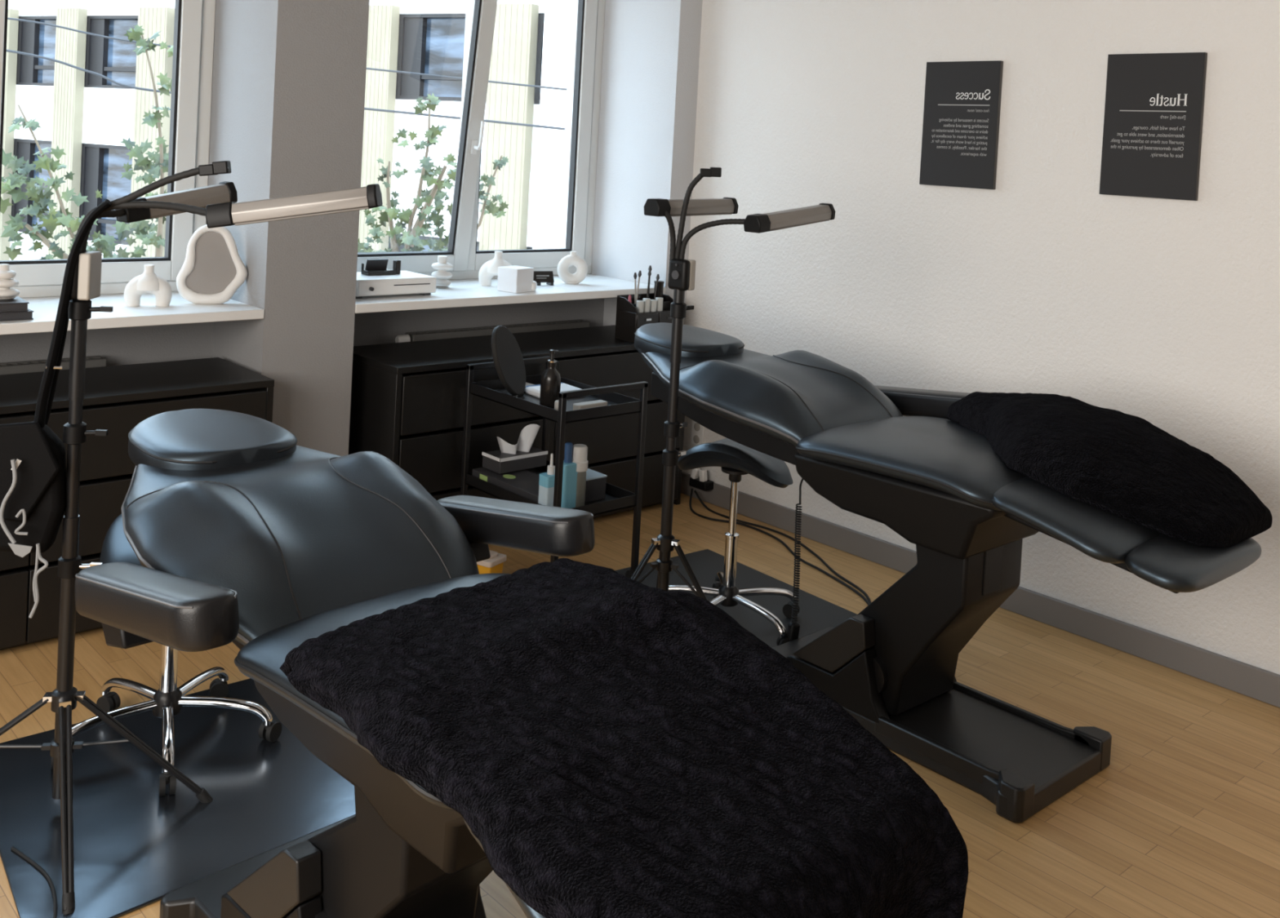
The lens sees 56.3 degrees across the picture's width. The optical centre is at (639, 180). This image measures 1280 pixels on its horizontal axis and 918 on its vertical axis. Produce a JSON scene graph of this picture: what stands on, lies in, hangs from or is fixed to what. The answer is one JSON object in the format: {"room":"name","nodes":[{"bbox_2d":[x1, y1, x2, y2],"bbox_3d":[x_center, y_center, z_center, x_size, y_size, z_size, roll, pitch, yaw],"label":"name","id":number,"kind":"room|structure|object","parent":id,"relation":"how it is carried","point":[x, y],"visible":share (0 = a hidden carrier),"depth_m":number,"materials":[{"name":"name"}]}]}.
{"room":"service shop","nodes":[
{"label":"service shop","id":0,"kind":"room"},
{"bbox_2d":[0,0,604,456],"bbox_3d":[-2.296,-0.044,4.048,5.855,2.950,0.830,2,2,-42],"label":"wall","id":1,"kind":"structure","parent":0,"point":[289,76],"depth_m":4.50,"materials":[{"name":"grey paint"}]},
{"bbox_2d":[0,355,106,375],"bbox_3d":[-2.395,1.030,3.980,1.140,0.800,0.070,2,2,-42],"label":"radiator","id":2,"kind":"object","parent":1,"relation":"attached to","point":[28,366],"visible":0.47,"depth_m":4.18,"materials":[{"name":"grey metal"}]},
{"bbox_2d":[5,357,93,365],"bbox_3d":[-2.362,0.650,3.981,1.030,0.032,0.056,2,2,-42],"label":"grille","id":3,"kind":"object","parent":2,"relation":"attached to","point":[89,361],"depth_m":4.22,"materials":[{"name":"grey metal"}]},
{"bbox_2d":[0,0,215,297],"bbox_3d":[-2.311,-0.436,4.195,1.655,1.717,0.168,2,2,-42],"label":"window","id":4,"kind":"structure","parent":1,"relation":"in","point":[194,20],"depth_m":4.66,"materials":[{"name":"white plastic"}]},
{"bbox_2d":[0,291,264,334],"bbox_3d":[-2.178,0.454,4.022,1.653,0.036,0.584,2,2,-42],"label":"windowsill","id":5,"kind":"structure","parent":1,"relation":"attached to","point":[180,311],"depth_m":4.18,"materials":[{"name":"white laminate"}]},
{"bbox_2d":[0,308,33,321],"bbox_3d":[-2.099,0.431,3.858,0.220,0.028,0.150,1,2,-43],"label":"book","id":6,"kind":"object","parent":5,"relation":"on","point":[20,315],"visible":0.73,"depth_m":3.85,"materials":[{"name":"grey paper"}]},
{"bbox_2d":[0,296,29,311],"bbox_3d":[-2.106,0.401,3.849,0.220,0.028,0.150,2,2,-39],"label":"book","id":7,"kind":"object","parent":6,"relation":"on","point":[17,304],"visible":1,"depth_m":3.84,"materials":[{"name":"grey paper"}]},
{"bbox_2d":[0,263,20,300],"bbox_3d":[-2.074,0.329,3.893,0.100,0.113,0.100,2,2,-42],"label":"ribbed vase","id":8,"kind":"object","parent":7,"relation":"on","point":[6,275],"visible":1,"depth_m":3.87,"materials":[{"name":"white ceramic"}]},
{"bbox_2d":[124,264,172,306],"bbox_3d":[-1.767,0.377,4.298,0.160,0.148,0.100,2,2,-20],"label":"vase","id":9,"kind":"object","parent":5,"relation":"on","point":[148,282],"visible":1,"depth_m":4.27,"materials":[{"name":"white ceramic"}]},
{"bbox_2d":[176,224,247,304],"bbox_3d":[-1.585,0.310,4.434,0.248,0.299,0.090,3,2,-18],"label":"mirror","id":10,"kind":"object","parent":5,"relation":"on","point":[213,269],"visible":0.96,"depth_m":4.42,"materials":[{"name":"white ceramic"}]},
{"bbox_2d":[185,231,236,293],"bbox_3d":[-1.586,0.304,4.428,0.176,0.229,0.036,3,2,-18],"label":"mirror glass","id":11,"kind":"object","parent":10,"relation":"attached to","point":[211,259],"depth_m":4.43,"materials":[{"name":"grey"}]},
{"bbox_2d":[356,0,605,279],"bbox_3d":[-0.777,-0.392,5.513,1.651,1.717,0.284,2,2,-42],"label":"window","id":12,"kind":"structure","parent":1,"relation":"in","point":[462,253],"depth_m":5.64,"materials":[{"name":"white plastic"}]},
{"bbox_2d":[395,319,590,342],"bbox_3d":[-0.680,1.077,5.542,1.060,0.800,0.070,2,2,-42],"label":"radiator","id":13,"kind":"object","parent":1,"relation":"attached to","point":[571,324],"visible":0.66,"depth_m":5.45,"materials":[{"name":"grey metal"}]},
{"bbox_2d":[355,274,665,313],"bbox_3d":[-0.683,0.495,5.383,1.649,0.036,0.584,2,2,-42],"label":"windowsill","id":14,"kind":"structure","parent":1,"relation":"attached to","point":[460,292],"depth_m":5.19,"materials":[{"name":"white laminate"}]},
{"bbox_2d":[355,270,436,298],"bbox_3d":[-1.062,0.430,4.938,0.370,0.078,0.267,2,2,-42],"label":"drawer box","id":15,"kind":"object","parent":14,"relation":"on","point":[405,282],"visible":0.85,"depth_m":4.86,"materials":[{"name":"white plastic"}]},
{"bbox_2d":[360,258,400,275],"bbox_3d":[-1.072,0.357,4.968,0.159,0.063,0.060,2,2,-42],"label":"card holder","id":16,"kind":"object","parent":15,"relation":"on","point":[374,266],"visible":1,"depth_m":4.96,"materials":[{"name":"black plastic"}]},
{"bbox_2d":[360,262,395,275],"bbox_3d":[-1.083,0.366,4.958,0.130,0.045,0.060,2,2,-42],"label":"tray","id":17,"kind":"object","parent":16,"relation":"on","point":[371,268],"depth_m":4.95,"materials":[{"name":"black plastic"}]},
{"bbox_2d":[431,255,453,288],"bbox_3d":[-0.870,0.401,5.250,0.094,0.139,0.094,2,2,-42],"label":"ribbed vase","id":18,"kind":"object","parent":14,"relation":"on","point":[442,265],"visible":0.92,"depth_m":5.22,"materials":[{"name":"white ceramic"}]},
{"bbox_2d":[478,251,511,286],"bbox_3d":[-0.643,0.399,5.402,0.173,0.160,0.108,3,2,8],"label":"vase","id":19,"kind":"object","parent":14,"relation":"on","point":[489,269],"visible":0.66,"depth_m":5.38,"materials":[{"name":"white ceramic"}]},
{"bbox_2d":[497,265,537,293],"bbox_3d":[-0.534,0.435,5.280,0.119,0.105,0.152,4,2,34],"label":"box","id":20,"kind":"object","parent":14,"relation":"on","point":[514,278],"visible":1,"depth_m":5.23,"materials":[{"name":"white paper"}]},
{"bbox_2d":[533,271,554,285],"bbox_3d":[-0.446,0.454,5.551,0.104,0.062,0.050,2,2,-28],"label":"sign","id":21,"kind":"object","parent":14,"relation":"on","point":[540,277],"visible":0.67,"depth_m":5.56,"materials":[{"name":"black plastic"}]},
{"bbox_2d":[557,251,587,284],"bbox_3d":[-0.319,0.414,5.663,0.144,0.159,0.064,3,2,-4],"label":"ring vase","id":22,"kind":"object","parent":14,"relation":"on","point":[566,262],"visible":1,"depth_m":5.64,"materials":[{"name":"white ceramic"}]},
{"bbox_2d":[559,0,702,325],"bbox_3d":[-0.079,0.017,6.068,0.145,2.950,0.830,2,2,-42],"label":"wall","id":23,"kind":"structure","parent":0,"point":[650,66],"depth_m":5.88,"materials":[{"name":"grey paint"}]},
{"bbox_2d":[0,493,1279,917],"bbox_3d":[-0.330,1.655,2.095,6.200,0.120,6.550,2,2,-42],"label":"floor","id":24,"kind":"structure","parent":0,"point":[1183,819],"depth_m":3.41,"materials":[{"name":"brown wood"}]},
{"bbox_2d":[0,357,274,650],"bbox_3d":[-2.044,1.062,3.873,1.560,0.780,0.484,2,2,-42],"label":"dresser","id":25,"kind":"object","parent":24,"relation":"on","point":[117,398],"visible":0.41,"depth_m":3.85,"materials":[{"name":"black wood"}]},
{"bbox_2d":[0,678,355,917],"bbox_3d":[-1.182,1.518,3.009,0.895,0.008,0.900,2,2,-42],"label":"floor mat","id":26,"kind":"object","parent":24,"relation":"on","point":[134,846],"visible":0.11,"depth_m":2.90,"materials":[{"name":"black plastic"}]},
{"bbox_2d":[10,846,57,917],"bbox_3d":[-1.273,1.524,2.502,0.098,0.014,0.485,2,2,-25],"label":"power cable","id":27,"kind":"object","parent":26,"relation":"on","point":[33,863],"visible":1,"depth_m":2.61,"materials":[{"name":"black rubber"}]},
{"bbox_2d":[50,514,281,796],"bbox_3d":[-1.269,1.185,3.213,0.528,0.634,0.552,4,2,28],"label":"stool","id":28,"kind":"object","parent":26,"relation":"on","point":[166,702],"visible":0.47,"depth_m":3.19,"materials":[{"name":"black"}]},
{"bbox_2d":[0,160,382,915],"bbox_3d":[-1.175,0.741,2.759,0.828,1.590,0.793,2,2,-42],"label":"lamp","id":29,"kind":"object","parent":26,"relation":"on","point":[218,203],"visible":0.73,"depth_m":2.82,"materials":[{"name":"black metal"}]},
{"bbox_2d":[0,199,111,553],"bbox_3d":[-1.402,0.456,2.788,0.288,0.837,0.121,3,2,-11],"label":"bag","id":30,"kind":"object","parent":29,"relation":"hanging from","point":[38,454],"visible":0.95,"depth_m":2.77,"materials":[{"name":"black fabric"}]},
{"bbox_2d":[0,459,48,618],"bbox_3d":[-1.405,0.817,2.727,0.118,0.359,0.022,3,2,2],"label":"face mask","id":31,"kind":"object","parent":30,"relation":"hanging from","point":[21,551],"visible":1,"depth_m":2.72,"materials":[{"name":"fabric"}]},
{"bbox_2d":[150,206,205,218],"bbox_3d":[-1.153,0.074,3.039,0.046,0.043,0.213,4,2,40],"label":"diffuser","id":32,"kind":"object","parent":29,"relation":"attached to","point":[154,212],"depth_m":2.96,"materials":[{"name":"grey"}]},
{"bbox_2d":[234,207,370,226],"bbox_3d":[-0.765,0.080,2.727,0.303,0.060,0.046,3,2,0],"label":"diffuser","id":33,"kind":"object","parent":29,"relation":"attached to","point":[242,215],"depth_m":2.70,"materials":[{"name":"grey"}]},
{"bbox_2d":[74,408,595,917],"bbox_3d":[-0.456,1.108,2.308,2.047,0.947,0.942,5,2,44],"label":"bed","id":34,"kind":"object","parent":24,"relation":"on","point":[264,544],"visible":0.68,"depth_m":2.33,"materials":[{"name":"black leather"}]},
{"bbox_2d":[462,817,545,917],"bbox_3d":[0.045,0.989,1.823,0.371,0.227,0.600,5,2,44],"label":"cushion","id":35,"kind":"object","parent":34,"relation":"on","point":[529,913],"depth_m":1.60,"materials":[{"name":"black fabric"}]},
{"bbox_2d":[280,558,968,917],"bbox_3d":[-0.045,0.991,1.937,1.041,0.500,0.782,5,2,44],"label":"blanket","id":36,"kind":"object","parent":34,"relation":"on","point":[611,744],"visible":1,"depth_m":1.78,"materials":[{"name":"black fabric"}]},
{"bbox_2d":[476,550,506,574],"bbox_3d":[-0.567,1.447,4.429,0.108,0.137,0.108,4,2,30],"label":"bin","id":37,"kind":"object","parent":24,"relation":"on","point":[494,564],"visible":0.4,"depth_m":4.39,"materials":[{"name":"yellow plastic"}]},
{"bbox_2d":[348,324,684,518],"bbox_3d":[-0.525,1.103,5.256,1.561,0.780,0.484,2,2,-42],"label":"dresser","id":38,"kind":"object","parent":24,"relation":"on","point":[408,398],"visible":0.34,"depth_m":4.88,"materials":[{"name":"black wood"}]},
{"bbox_2d":[614,293,673,342],"bbox_3d":[0.043,0.634,5.541,0.280,0.200,0.149,2,2,-42],"label":"makeup organiser","id":39,"kind":"object","parent":38,"relation":"on","point":[628,320],"visible":0.41,"depth_m":5.47,"materials":[{"name":"black plastic"}]},
{"bbox_2d":[627,294,631,303],"bbox_3d":[-0.048,0.559,5.454,0.018,0.075,0.018,2,2,-42],"label":"lipstick","id":40,"kind":"object","parent":39,"relation":"in","point":[629,295],"visible":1,"depth_m":5.45,"materials":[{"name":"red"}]},
{"bbox_2d":[633,272,637,303],"bbox_3d":[-0.022,0.510,5.537,0.026,0.171,0.018,2,2,-42],"label":"makeup brush","id":41,"kind":"object","parent":39,"relation":"in","point":[635,276],"visible":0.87,"depth_m":5.53,"materials":[{"name":"grey plastic"}]},
{"bbox_2d":[635,270,641,303],"bbox_3d":[-0.009,0.506,5.528,0.030,0.181,0.018,2,2,-42],"label":"makeup brush","id":42,"kind":"object","parent":39,"relation":"in","point":[639,272],"visible":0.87,"depth_m":5.52,"materials":[{"name":"grey plastic"}]},
{"bbox_2d":[635,300,644,312],"bbox_3d":[0.001,0.573,5.448,0.036,0.052,0.036,2,2,-42],"label":"clear jar","id":43,"kind":"object","parent":39,"relation":"in","point":[640,304],"visible":0.97,"depth_m":5.43,"materials":[{"name":"grey plastic"}]},
{"bbox_2d":[642,297,650,311],"bbox_3d":[0.029,0.570,5.476,0.036,0.060,0.036,2,2,-42],"label":"clear jar","id":44,"kind":"object","parent":39,"relation":"in","point":[646,300],"visible":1,"depth_m":5.46,"materials":[{"name":"grey plastic"}]},
{"bbox_2d":[646,270,651,297],"bbox_3d":[0.039,0.508,5.573,0.022,0.180,0.018,2,2,-42],"label":"makeup brush","id":45,"kind":"object","parent":39,"relation":"in","point":[649,273],"visible":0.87,"depth_m":5.57,"materials":[{"name":"black"}]},
{"bbox_2d":[648,265,652,297],"bbox_3d":[0.043,0.497,5.595,0.017,0.200,0.018,2,2,-42],"label":"makeup brush","id":46,"kind":"object","parent":39,"relation":"in","point":[650,266],"visible":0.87,"depth_m":5.59,"materials":[{"name":"black"}]},
{"bbox_2d":[649,299,657,311],"bbox_3d":[0.060,0.575,5.502,0.036,0.052,0.036,2,2,-42],"label":"clear jar","id":47,"kind":"object","parent":39,"relation":"in","point":[653,307],"visible":1,"depth_m":5.49,"materials":[{"name":"grey plastic"}]},
{"bbox_2d":[653,274,659,299],"bbox_3d":[0.075,0.519,5.606,0.030,0.161,0.018,2,2,-42],"label":"makeup brush","id":48,"kind":"object","parent":39,"relation":"in","point":[658,275],"visible":0.87,"depth_m":5.60,"materials":[{"name":"black"}]},
{"bbox_2d":[653,280,664,297],"bbox_3d":[0.087,0.536,5.629,0.048,0.126,0.048,2,2,-42],"label":"pot","id":49,"kind":"object","parent":39,"relation":"in","point":[660,283],"visible":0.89,"depth_m":5.61,"materials":[{"name":"black plastic"}]},
{"bbox_2d":[655,297,663,311],"bbox_3d":[0.088,0.572,5.530,0.036,0.060,0.036,2,2,-42],"label":"clear jar","id":50,"kind":"object","parent":39,"relation":"in","point":[660,300],"visible":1,"depth_m":5.51,"materials":[{"name":"grey plastic"}]},
{"bbox_2d":[460,355,648,578],"bbox_3d":[-0.354,1.128,4.644,0.419,0.771,0.632,2,2,-42],"label":"trolley","id":51,"kind":"object","parent":24,"relation":"on","point":[616,498],"visible":0.55,"depth_m":4.54,"materials":[{"name":"black metal"}]},
{"bbox_2d":[471,467,539,503],"bbox_3d":[-0.457,1.179,4.620,0.177,0.057,0.425,2,2,-42],"label":"glove box","id":52,"kind":"object","parent":51,"relation":"on","point":[524,483],"visible":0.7,"depth_m":4.60,"materials":[{"name":"grey cardboard"}]},
{"bbox_2d":[479,474,515,481],"bbox_3d":[-0.554,1.158,4.652,0.154,0.027,0.048,4,2,18],"label":"print","id":53,"kind":"object","parent":52,"relation":"on","point":[486,477],"depth_m":4.63,"materials":[{"name":"green"}]},
{"bbox_2d":[481,424,547,474],"bbox_3d":[-0.496,1.057,4.761,0.233,0.165,0.124,2,2,-42],"label":"tissue box","id":54,"kind":"object","parent":52,"relation":"on","point":[522,455],"visible":1,"depth_m":4.73,"materials":[{"name":"grey cardboard"}]},
{"bbox_2d":[491,325,525,397],"bbox_3d":[-0.509,0.702,4.637,0.090,0.283,0.202,4,2,18],"label":"mirror","id":55,"kind":"object","parent":51,"relation":"on","point":[508,359],"visible":0.84,"depth_m":4.62,"materials":[{"name":"black plastic"}]},
{"bbox_2d":[524,382,535,392],"bbox_3d":[-0.471,0.831,4.800,0.090,0.022,0.100,5,2,44],"label":"pack","id":56,"kind":"object","parent":51,"relation":"on","point":[526,384],"visible":0.1,"depth_m":4.81,"materials":[{"name":"white paper"}]},
{"bbox_2d":[537,453,555,506],"bbox_3d":[-0.328,1.112,4.389,0.074,0.220,0.055,2,2,-42],"label":"soap bottle","id":57,"kind":"object","parent":51,"relation":"on","point":[546,480],"visible":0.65,"depth_m":4.36,"materials":[{"name":"blue"}]},
{"bbox_2d":[539,349,560,408],"bbox_3d":[-0.337,0.748,4.529,0.076,0.216,0.076,2,2,-42],"label":"pump bottle","id":58,"kind":"object","parent":51,"relation":"on","point":[550,381],"visible":0.9,"depth_m":4.50,"materials":[{"name":"black plastic"}]},
{"bbox_2d":[466,460,635,515],"bbox_3d":[-0.350,1.196,4.637,0.395,0.042,0.585,2,2,-42],"label":"tray","id":59,"kind":"object","parent":51,"relation":"on","point":[616,498],"depth_m":4.55,"materials":[{"name":"black metal"}]},
{"bbox_2d":[524,382,581,398],"bbox_3d":[-0.340,0.835,4.737,0.190,0.031,0.152,2,2,-38],"label":"pack","id":60,"kind":"object","parent":51,"relation":"on","point":[533,390],"visible":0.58,"depth_m":4.72,"materials":[{"name":"white paper"}]},
{"bbox_2d":[470,374,641,423],"bbox_3d":[-0.331,0.837,4.627,0.395,0.042,0.585,2,2,-42],"label":"tray","id":61,"kind":"object","parent":51,"relation":"on","point":[618,404],"depth_m":4.53,"materials":[{"name":"black metal"}]},
{"bbox_2d":[554,400,558,410],"bbox_3d":[-0.295,0.837,4.405,0.042,0.050,0.042,2,2,-42],"label":"jar","id":62,"kind":"object","parent":51,"relation":"on","point":[556,402],"visible":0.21,"depth_m":4.39,"materials":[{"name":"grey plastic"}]},
{"bbox_2d":[560,442,577,508],"bbox_3d":[-0.269,1.097,4.422,0.068,0.254,0.059,2,2,-42],"label":"bottle","id":63,"kind":"object","parent":51,"relation":"on","point":[570,473],"visible":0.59,"depth_m":4.40,"materials":[{"name":"blue plastic"}]},
{"bbox_2d":[572,444,587,507],"bbox_3d":[-0.230,1.105,4.445,0.067,0.240,0.067,2,2,-42],"label":"bottle","id":64,"kind":"object","parent":51,"relation":"on","point":[580,451],"visible":0.73,"depth_m":4.42,"materials":[{"name":"grey plastic"}]},
{"bbox_2d":[573,400,607,410],"bbox_3d":[-0.184,0.845,4.425,0.140,0.046,0.044,2,2,-42],"label":"box","id":65,"kind":"object","parent":51,"relation":"on","point":[597,403],"visible":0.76,"depth_m":4.40,"materials":[{"name":"grey plastic"}]},
{"bbox_2d":[584,468,607,502],"bbox_3d":[-0.210,1.176,4.603,0.119,0.092,0.114,2,2,-42],"label":"storage box","id":66,"kind":"object","parent":51,"relation":"on","point":[595,487],"visible":0.51,"depth_m":4.57,"materials":[{"name":"grey"}]},
{"bbox_2d":[614,549,857,648],"bbox_3d":[0.242,1.559,4.292,1.000,0.005,1.080,2,2,-42],"label":"floor mat","id":67,"kind":"object","parent":24,"relation":"on","point":[815,614],"visible":0.18,"depth_m":4.46,"materials":[{"name":"grey"}]},
{"bbox_2d":[630,167,835,600],"bbox_3d":[0.216,0.766,3.835,0.763,1.621,0.495,3,2,5],"label":"lamp","id":68,"kind":"object","parent":67,"relation":"on","point":[682,271],"visible":0.98,"depth_m":3.74,"materials":[{"name":"black metal"}]},
{"bbox_2d":[671,213,732,216],"bbox_3d":[0.182,0.109,3.884,0.046,0.010,0.342,4,2,40],"label":"diffuser","id":69,"kind":"object","parent":68,"relation":"attached to","point":[672,214],"depth_m":3.86,"materials":[{"name":"grey plastic"}]},
{"bbox_2d":[768,219,829,231],"bbox_3d":[0.499,0.141,3.862,0.046,0.036,0.356,4,2,40],"label":"diffuser","id":70,"kind":"object","parent":68,"relation":"attached to","point":[774,224],"depth_m":3.78,"materials":[{"name":"grey plastic"}]},
{"bbox_2d":[668,438,799,646],"bbox_3d":[0.326,1.225,4.213,0.550,0.674,0.525,3,2,-7],"label":"stool","id":71,"kind":"object","parent":67,"relation":"on","point":[735,460],"visible":0.69,"depth_m":4.13,"materials":[{"name":"black"}]},
{"bbox_2d":[786,478,803,642],"bbox_3d":[0.539,1.249,3.975,0.072,0.661,0.083,2,2,-42],"label":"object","id":72,"kind":"object","parent":67,"relation":"on","point":[793,628],"visible":0.91,"depth_m":3.99,"materials":[{"name":"black metal"}]},
{"bbox_2d":[688,488,869,605],"bbox_3d":[0.610,1.510,4.827,0.293,0.117,1.887,3,2,-18],"label":"power cable","id":73,"kind":"object","parent":24,"relation":"on","point":[785,545],"visible":0.66,"depth_m":5.10,"materials":[{"name":"black rubber"}]},
{"bbox_2d":[693,490,871,604],"bbox_3d":[0.641,1.517,4.827,0.312,0.107,1.830,3,2,-15],"label":"power cable","id":74,"kind":"object","parent":24,"relation":"on","point":[820,559],"visible":0.71,"depth_m":5.12,"materials":[{"name":"black rubber"}]},
{"bbox_2d":[634,322,1261,823],"bbox_3d":[0.773,1.097,3.723,0.841,1.020,2.098,2,2,-42],"label":"bed","id":75,"kind":"object","parent":24,"relation":"on","point":[893,457],"visible":0.8,"depth_m":3.40,"materials":[{"name":"black leather"}]},
{"bbox_2d":[991,476,1162,564],"bbox_3d":[1.212,0.862,3.144,0.600,0.131,0.360,2,2,-42],"label":"cushion","id":76,"kind":"object","parent":75,"relation":"on","point":[1102,535],"depth_m":2.96,"materials":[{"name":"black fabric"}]},
{"bbox_2d":[946,391,1272,547],"bbox_3d":[1.179,0.757,3.314,0.485,0.250,0.943,2,2,-42],"label":"fleece blanket","id":77,"kind":"object","parent":75,"relation":"on","point":[1126,466],"visible":1,"depth_m":3.11,"materials":[{"name":"black fabric"}]},
{"bbox_2d":[1124,533,1261,592],"bbox_3d":[1.376,0.929,2.962,0.510,0.084,0.170,2,2,-42],"label":"cushion","id":78,"kind":"object","parent":75,"relation":"on","point":[1166,562],"depth_m":2.86,"materials":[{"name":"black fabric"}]},
{"bbox_2d":[681,0,1279,675],"bbox_3d":[2.035,0.248,4.034,0.250,3.070,6.800,2,2,-42],"label":"wall","id":79,"kind":"structure","parent":0,"point":[1164,313],"depth_m":4.49,"materials":[{"name":"white paint"}]},
{"bbox_2d":[690,420,704,445],"bbox_3d":[0.276,1.212,5.738,0.016,0.120,0.080,2,2,-42],"label":"wall socket","id":80,"kind":"object","parent":79,"relation":"attached to","point":[697,430],"visible":0.77,"depth_m":5.73,"materials":[{"name":"white plastic"}]},
{"bbox_2d":[688,468,713,491],"bbox_3d":[0.292,1.409,5.660,0.060,0.094,0.110,2,2,-42],"label":"power strip","id":81,"kind":"object","parent":79,"relation":"attached to","point":[701,482],"visible":0.89,"depth_m":5.63,"materials":[{"name":"black plastic"}]},
{"bbox_2d":[919,60,1003,189],"bbox_3d":[1.259,-0.222,4.699,0.020,0.493,0.334,2,2,-42],"label":"print","id":82,"kind":"object","parent":79,"relation":"attached to","point":[962,99],"visible":1,"depth_m":4.68,"materials":[{"name":"grey paper"}]},
{"bbox_2d":[680,471,1279,707],"bbox_3d":[2.091,1.628,3.732,0.018,0.099,5.720,2,2,-42],"label":"baseboard","id":83,"kind":"structure","parent":79,"relation":"attached to","point":[1245,679],"depth_m":4.32,"materials":[{"name":"grey"}]},
{"bbox_2d":[1098,52,1207,200],"bbox_3d":[1.770,-0.191,4.136,0.020,0.498,0.338,2,2,-42],"label":"print","id":84,"kind":"object","parent":79,"relation":"attached to","point":[1154,105],"visible":1,"depth_m":4.12,"materials":[{"name":"grey paper"}]},
{"label":"outside","id":85,"kind":"structure","parent":0,"visible":0},
{"bbox_3d":[-7.888,4.581,27.089,65.000,0.200,39.900,2,2,-42],"label":"ground","id":86,"kind":"structure","parent":85,"visible":0},
{"bbox_2d":[0,104,146,260],"bbox_3d":[-3.598,2.413,7.266,0.996,5.722,0.465,3,2,-5],"label":"maple tree","id":87,"kind":"object","parent":86,"relation":"on","point":[63,217],"visible":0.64,"depth_m":7.18,"materials":[{"name":"green plant"}]},
{"bbox_2d":[99,24,173,257],"bbox_3d":[-3.048,2.184,7.272,0.468,6.238,0.414,3,2,1],"label":"maple tree","id":88,"kind":"object","parent":86,"relation":"on","point":[157,169],"visible":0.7,"depth_m":7.19,"materials":[{"name":"green plant"}]},
{"bbox_2d":[0,0,571,260],"bbox_3d":[-6.281,-1.734,19.723,26.000,13.000,0.920,4,2,28],"label":"office building","id":89,"kind":"structure","parent":86,"relation":"on","point":[88,116],"depth_m":18.22,"materials":[{"name":"beige concrete"}]},
{"bbox_2d":[357,93,457,252],"bbox_3d":[-1.509,2.422,7.256,0.747,5.928,0.532,3,2,9],"label":"maple tree","id":90,"kind":"object","parent":86,"relation":"on","point":[410,238],"visible":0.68,"depth_m":7.18,"materials":[{"name":"green plant"}]},
{"bbox_2d":[477,155,509,229],"bbox_3d":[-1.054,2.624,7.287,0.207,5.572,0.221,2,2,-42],"label":"maple tree","id":91,"kind":"object","parent":86,"relation":"on","point":[497,211],"visible":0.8,"depth_m":7.20,"materials":[{"name":"green plant"}]},
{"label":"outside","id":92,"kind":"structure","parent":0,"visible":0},
{"bbox_2d":[7,17,567,90],"bbox_3d":[-4.155,-1.308,12.002,10.967,0.640,0.068,3,2,1],"label":"overhead cable","id":93,"kind":"object","parent":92,"point":[8,18],"visible":0.47,"depth_m":11.96,"materials":[{"name":"grey plastic"}]},
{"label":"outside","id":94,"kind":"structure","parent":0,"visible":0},
{"bbox_2d":[6,48,564,129],"bbox_3d":[-4.136,-1.022,11.996,10.899,0.874,0.047,3,2,0],"label":"overhead cable","id":95,"kind":"object","parent":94,"point":[8,51],"visible":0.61,"depth_m":11.99,"materials":[{"name":"grey plastic"}]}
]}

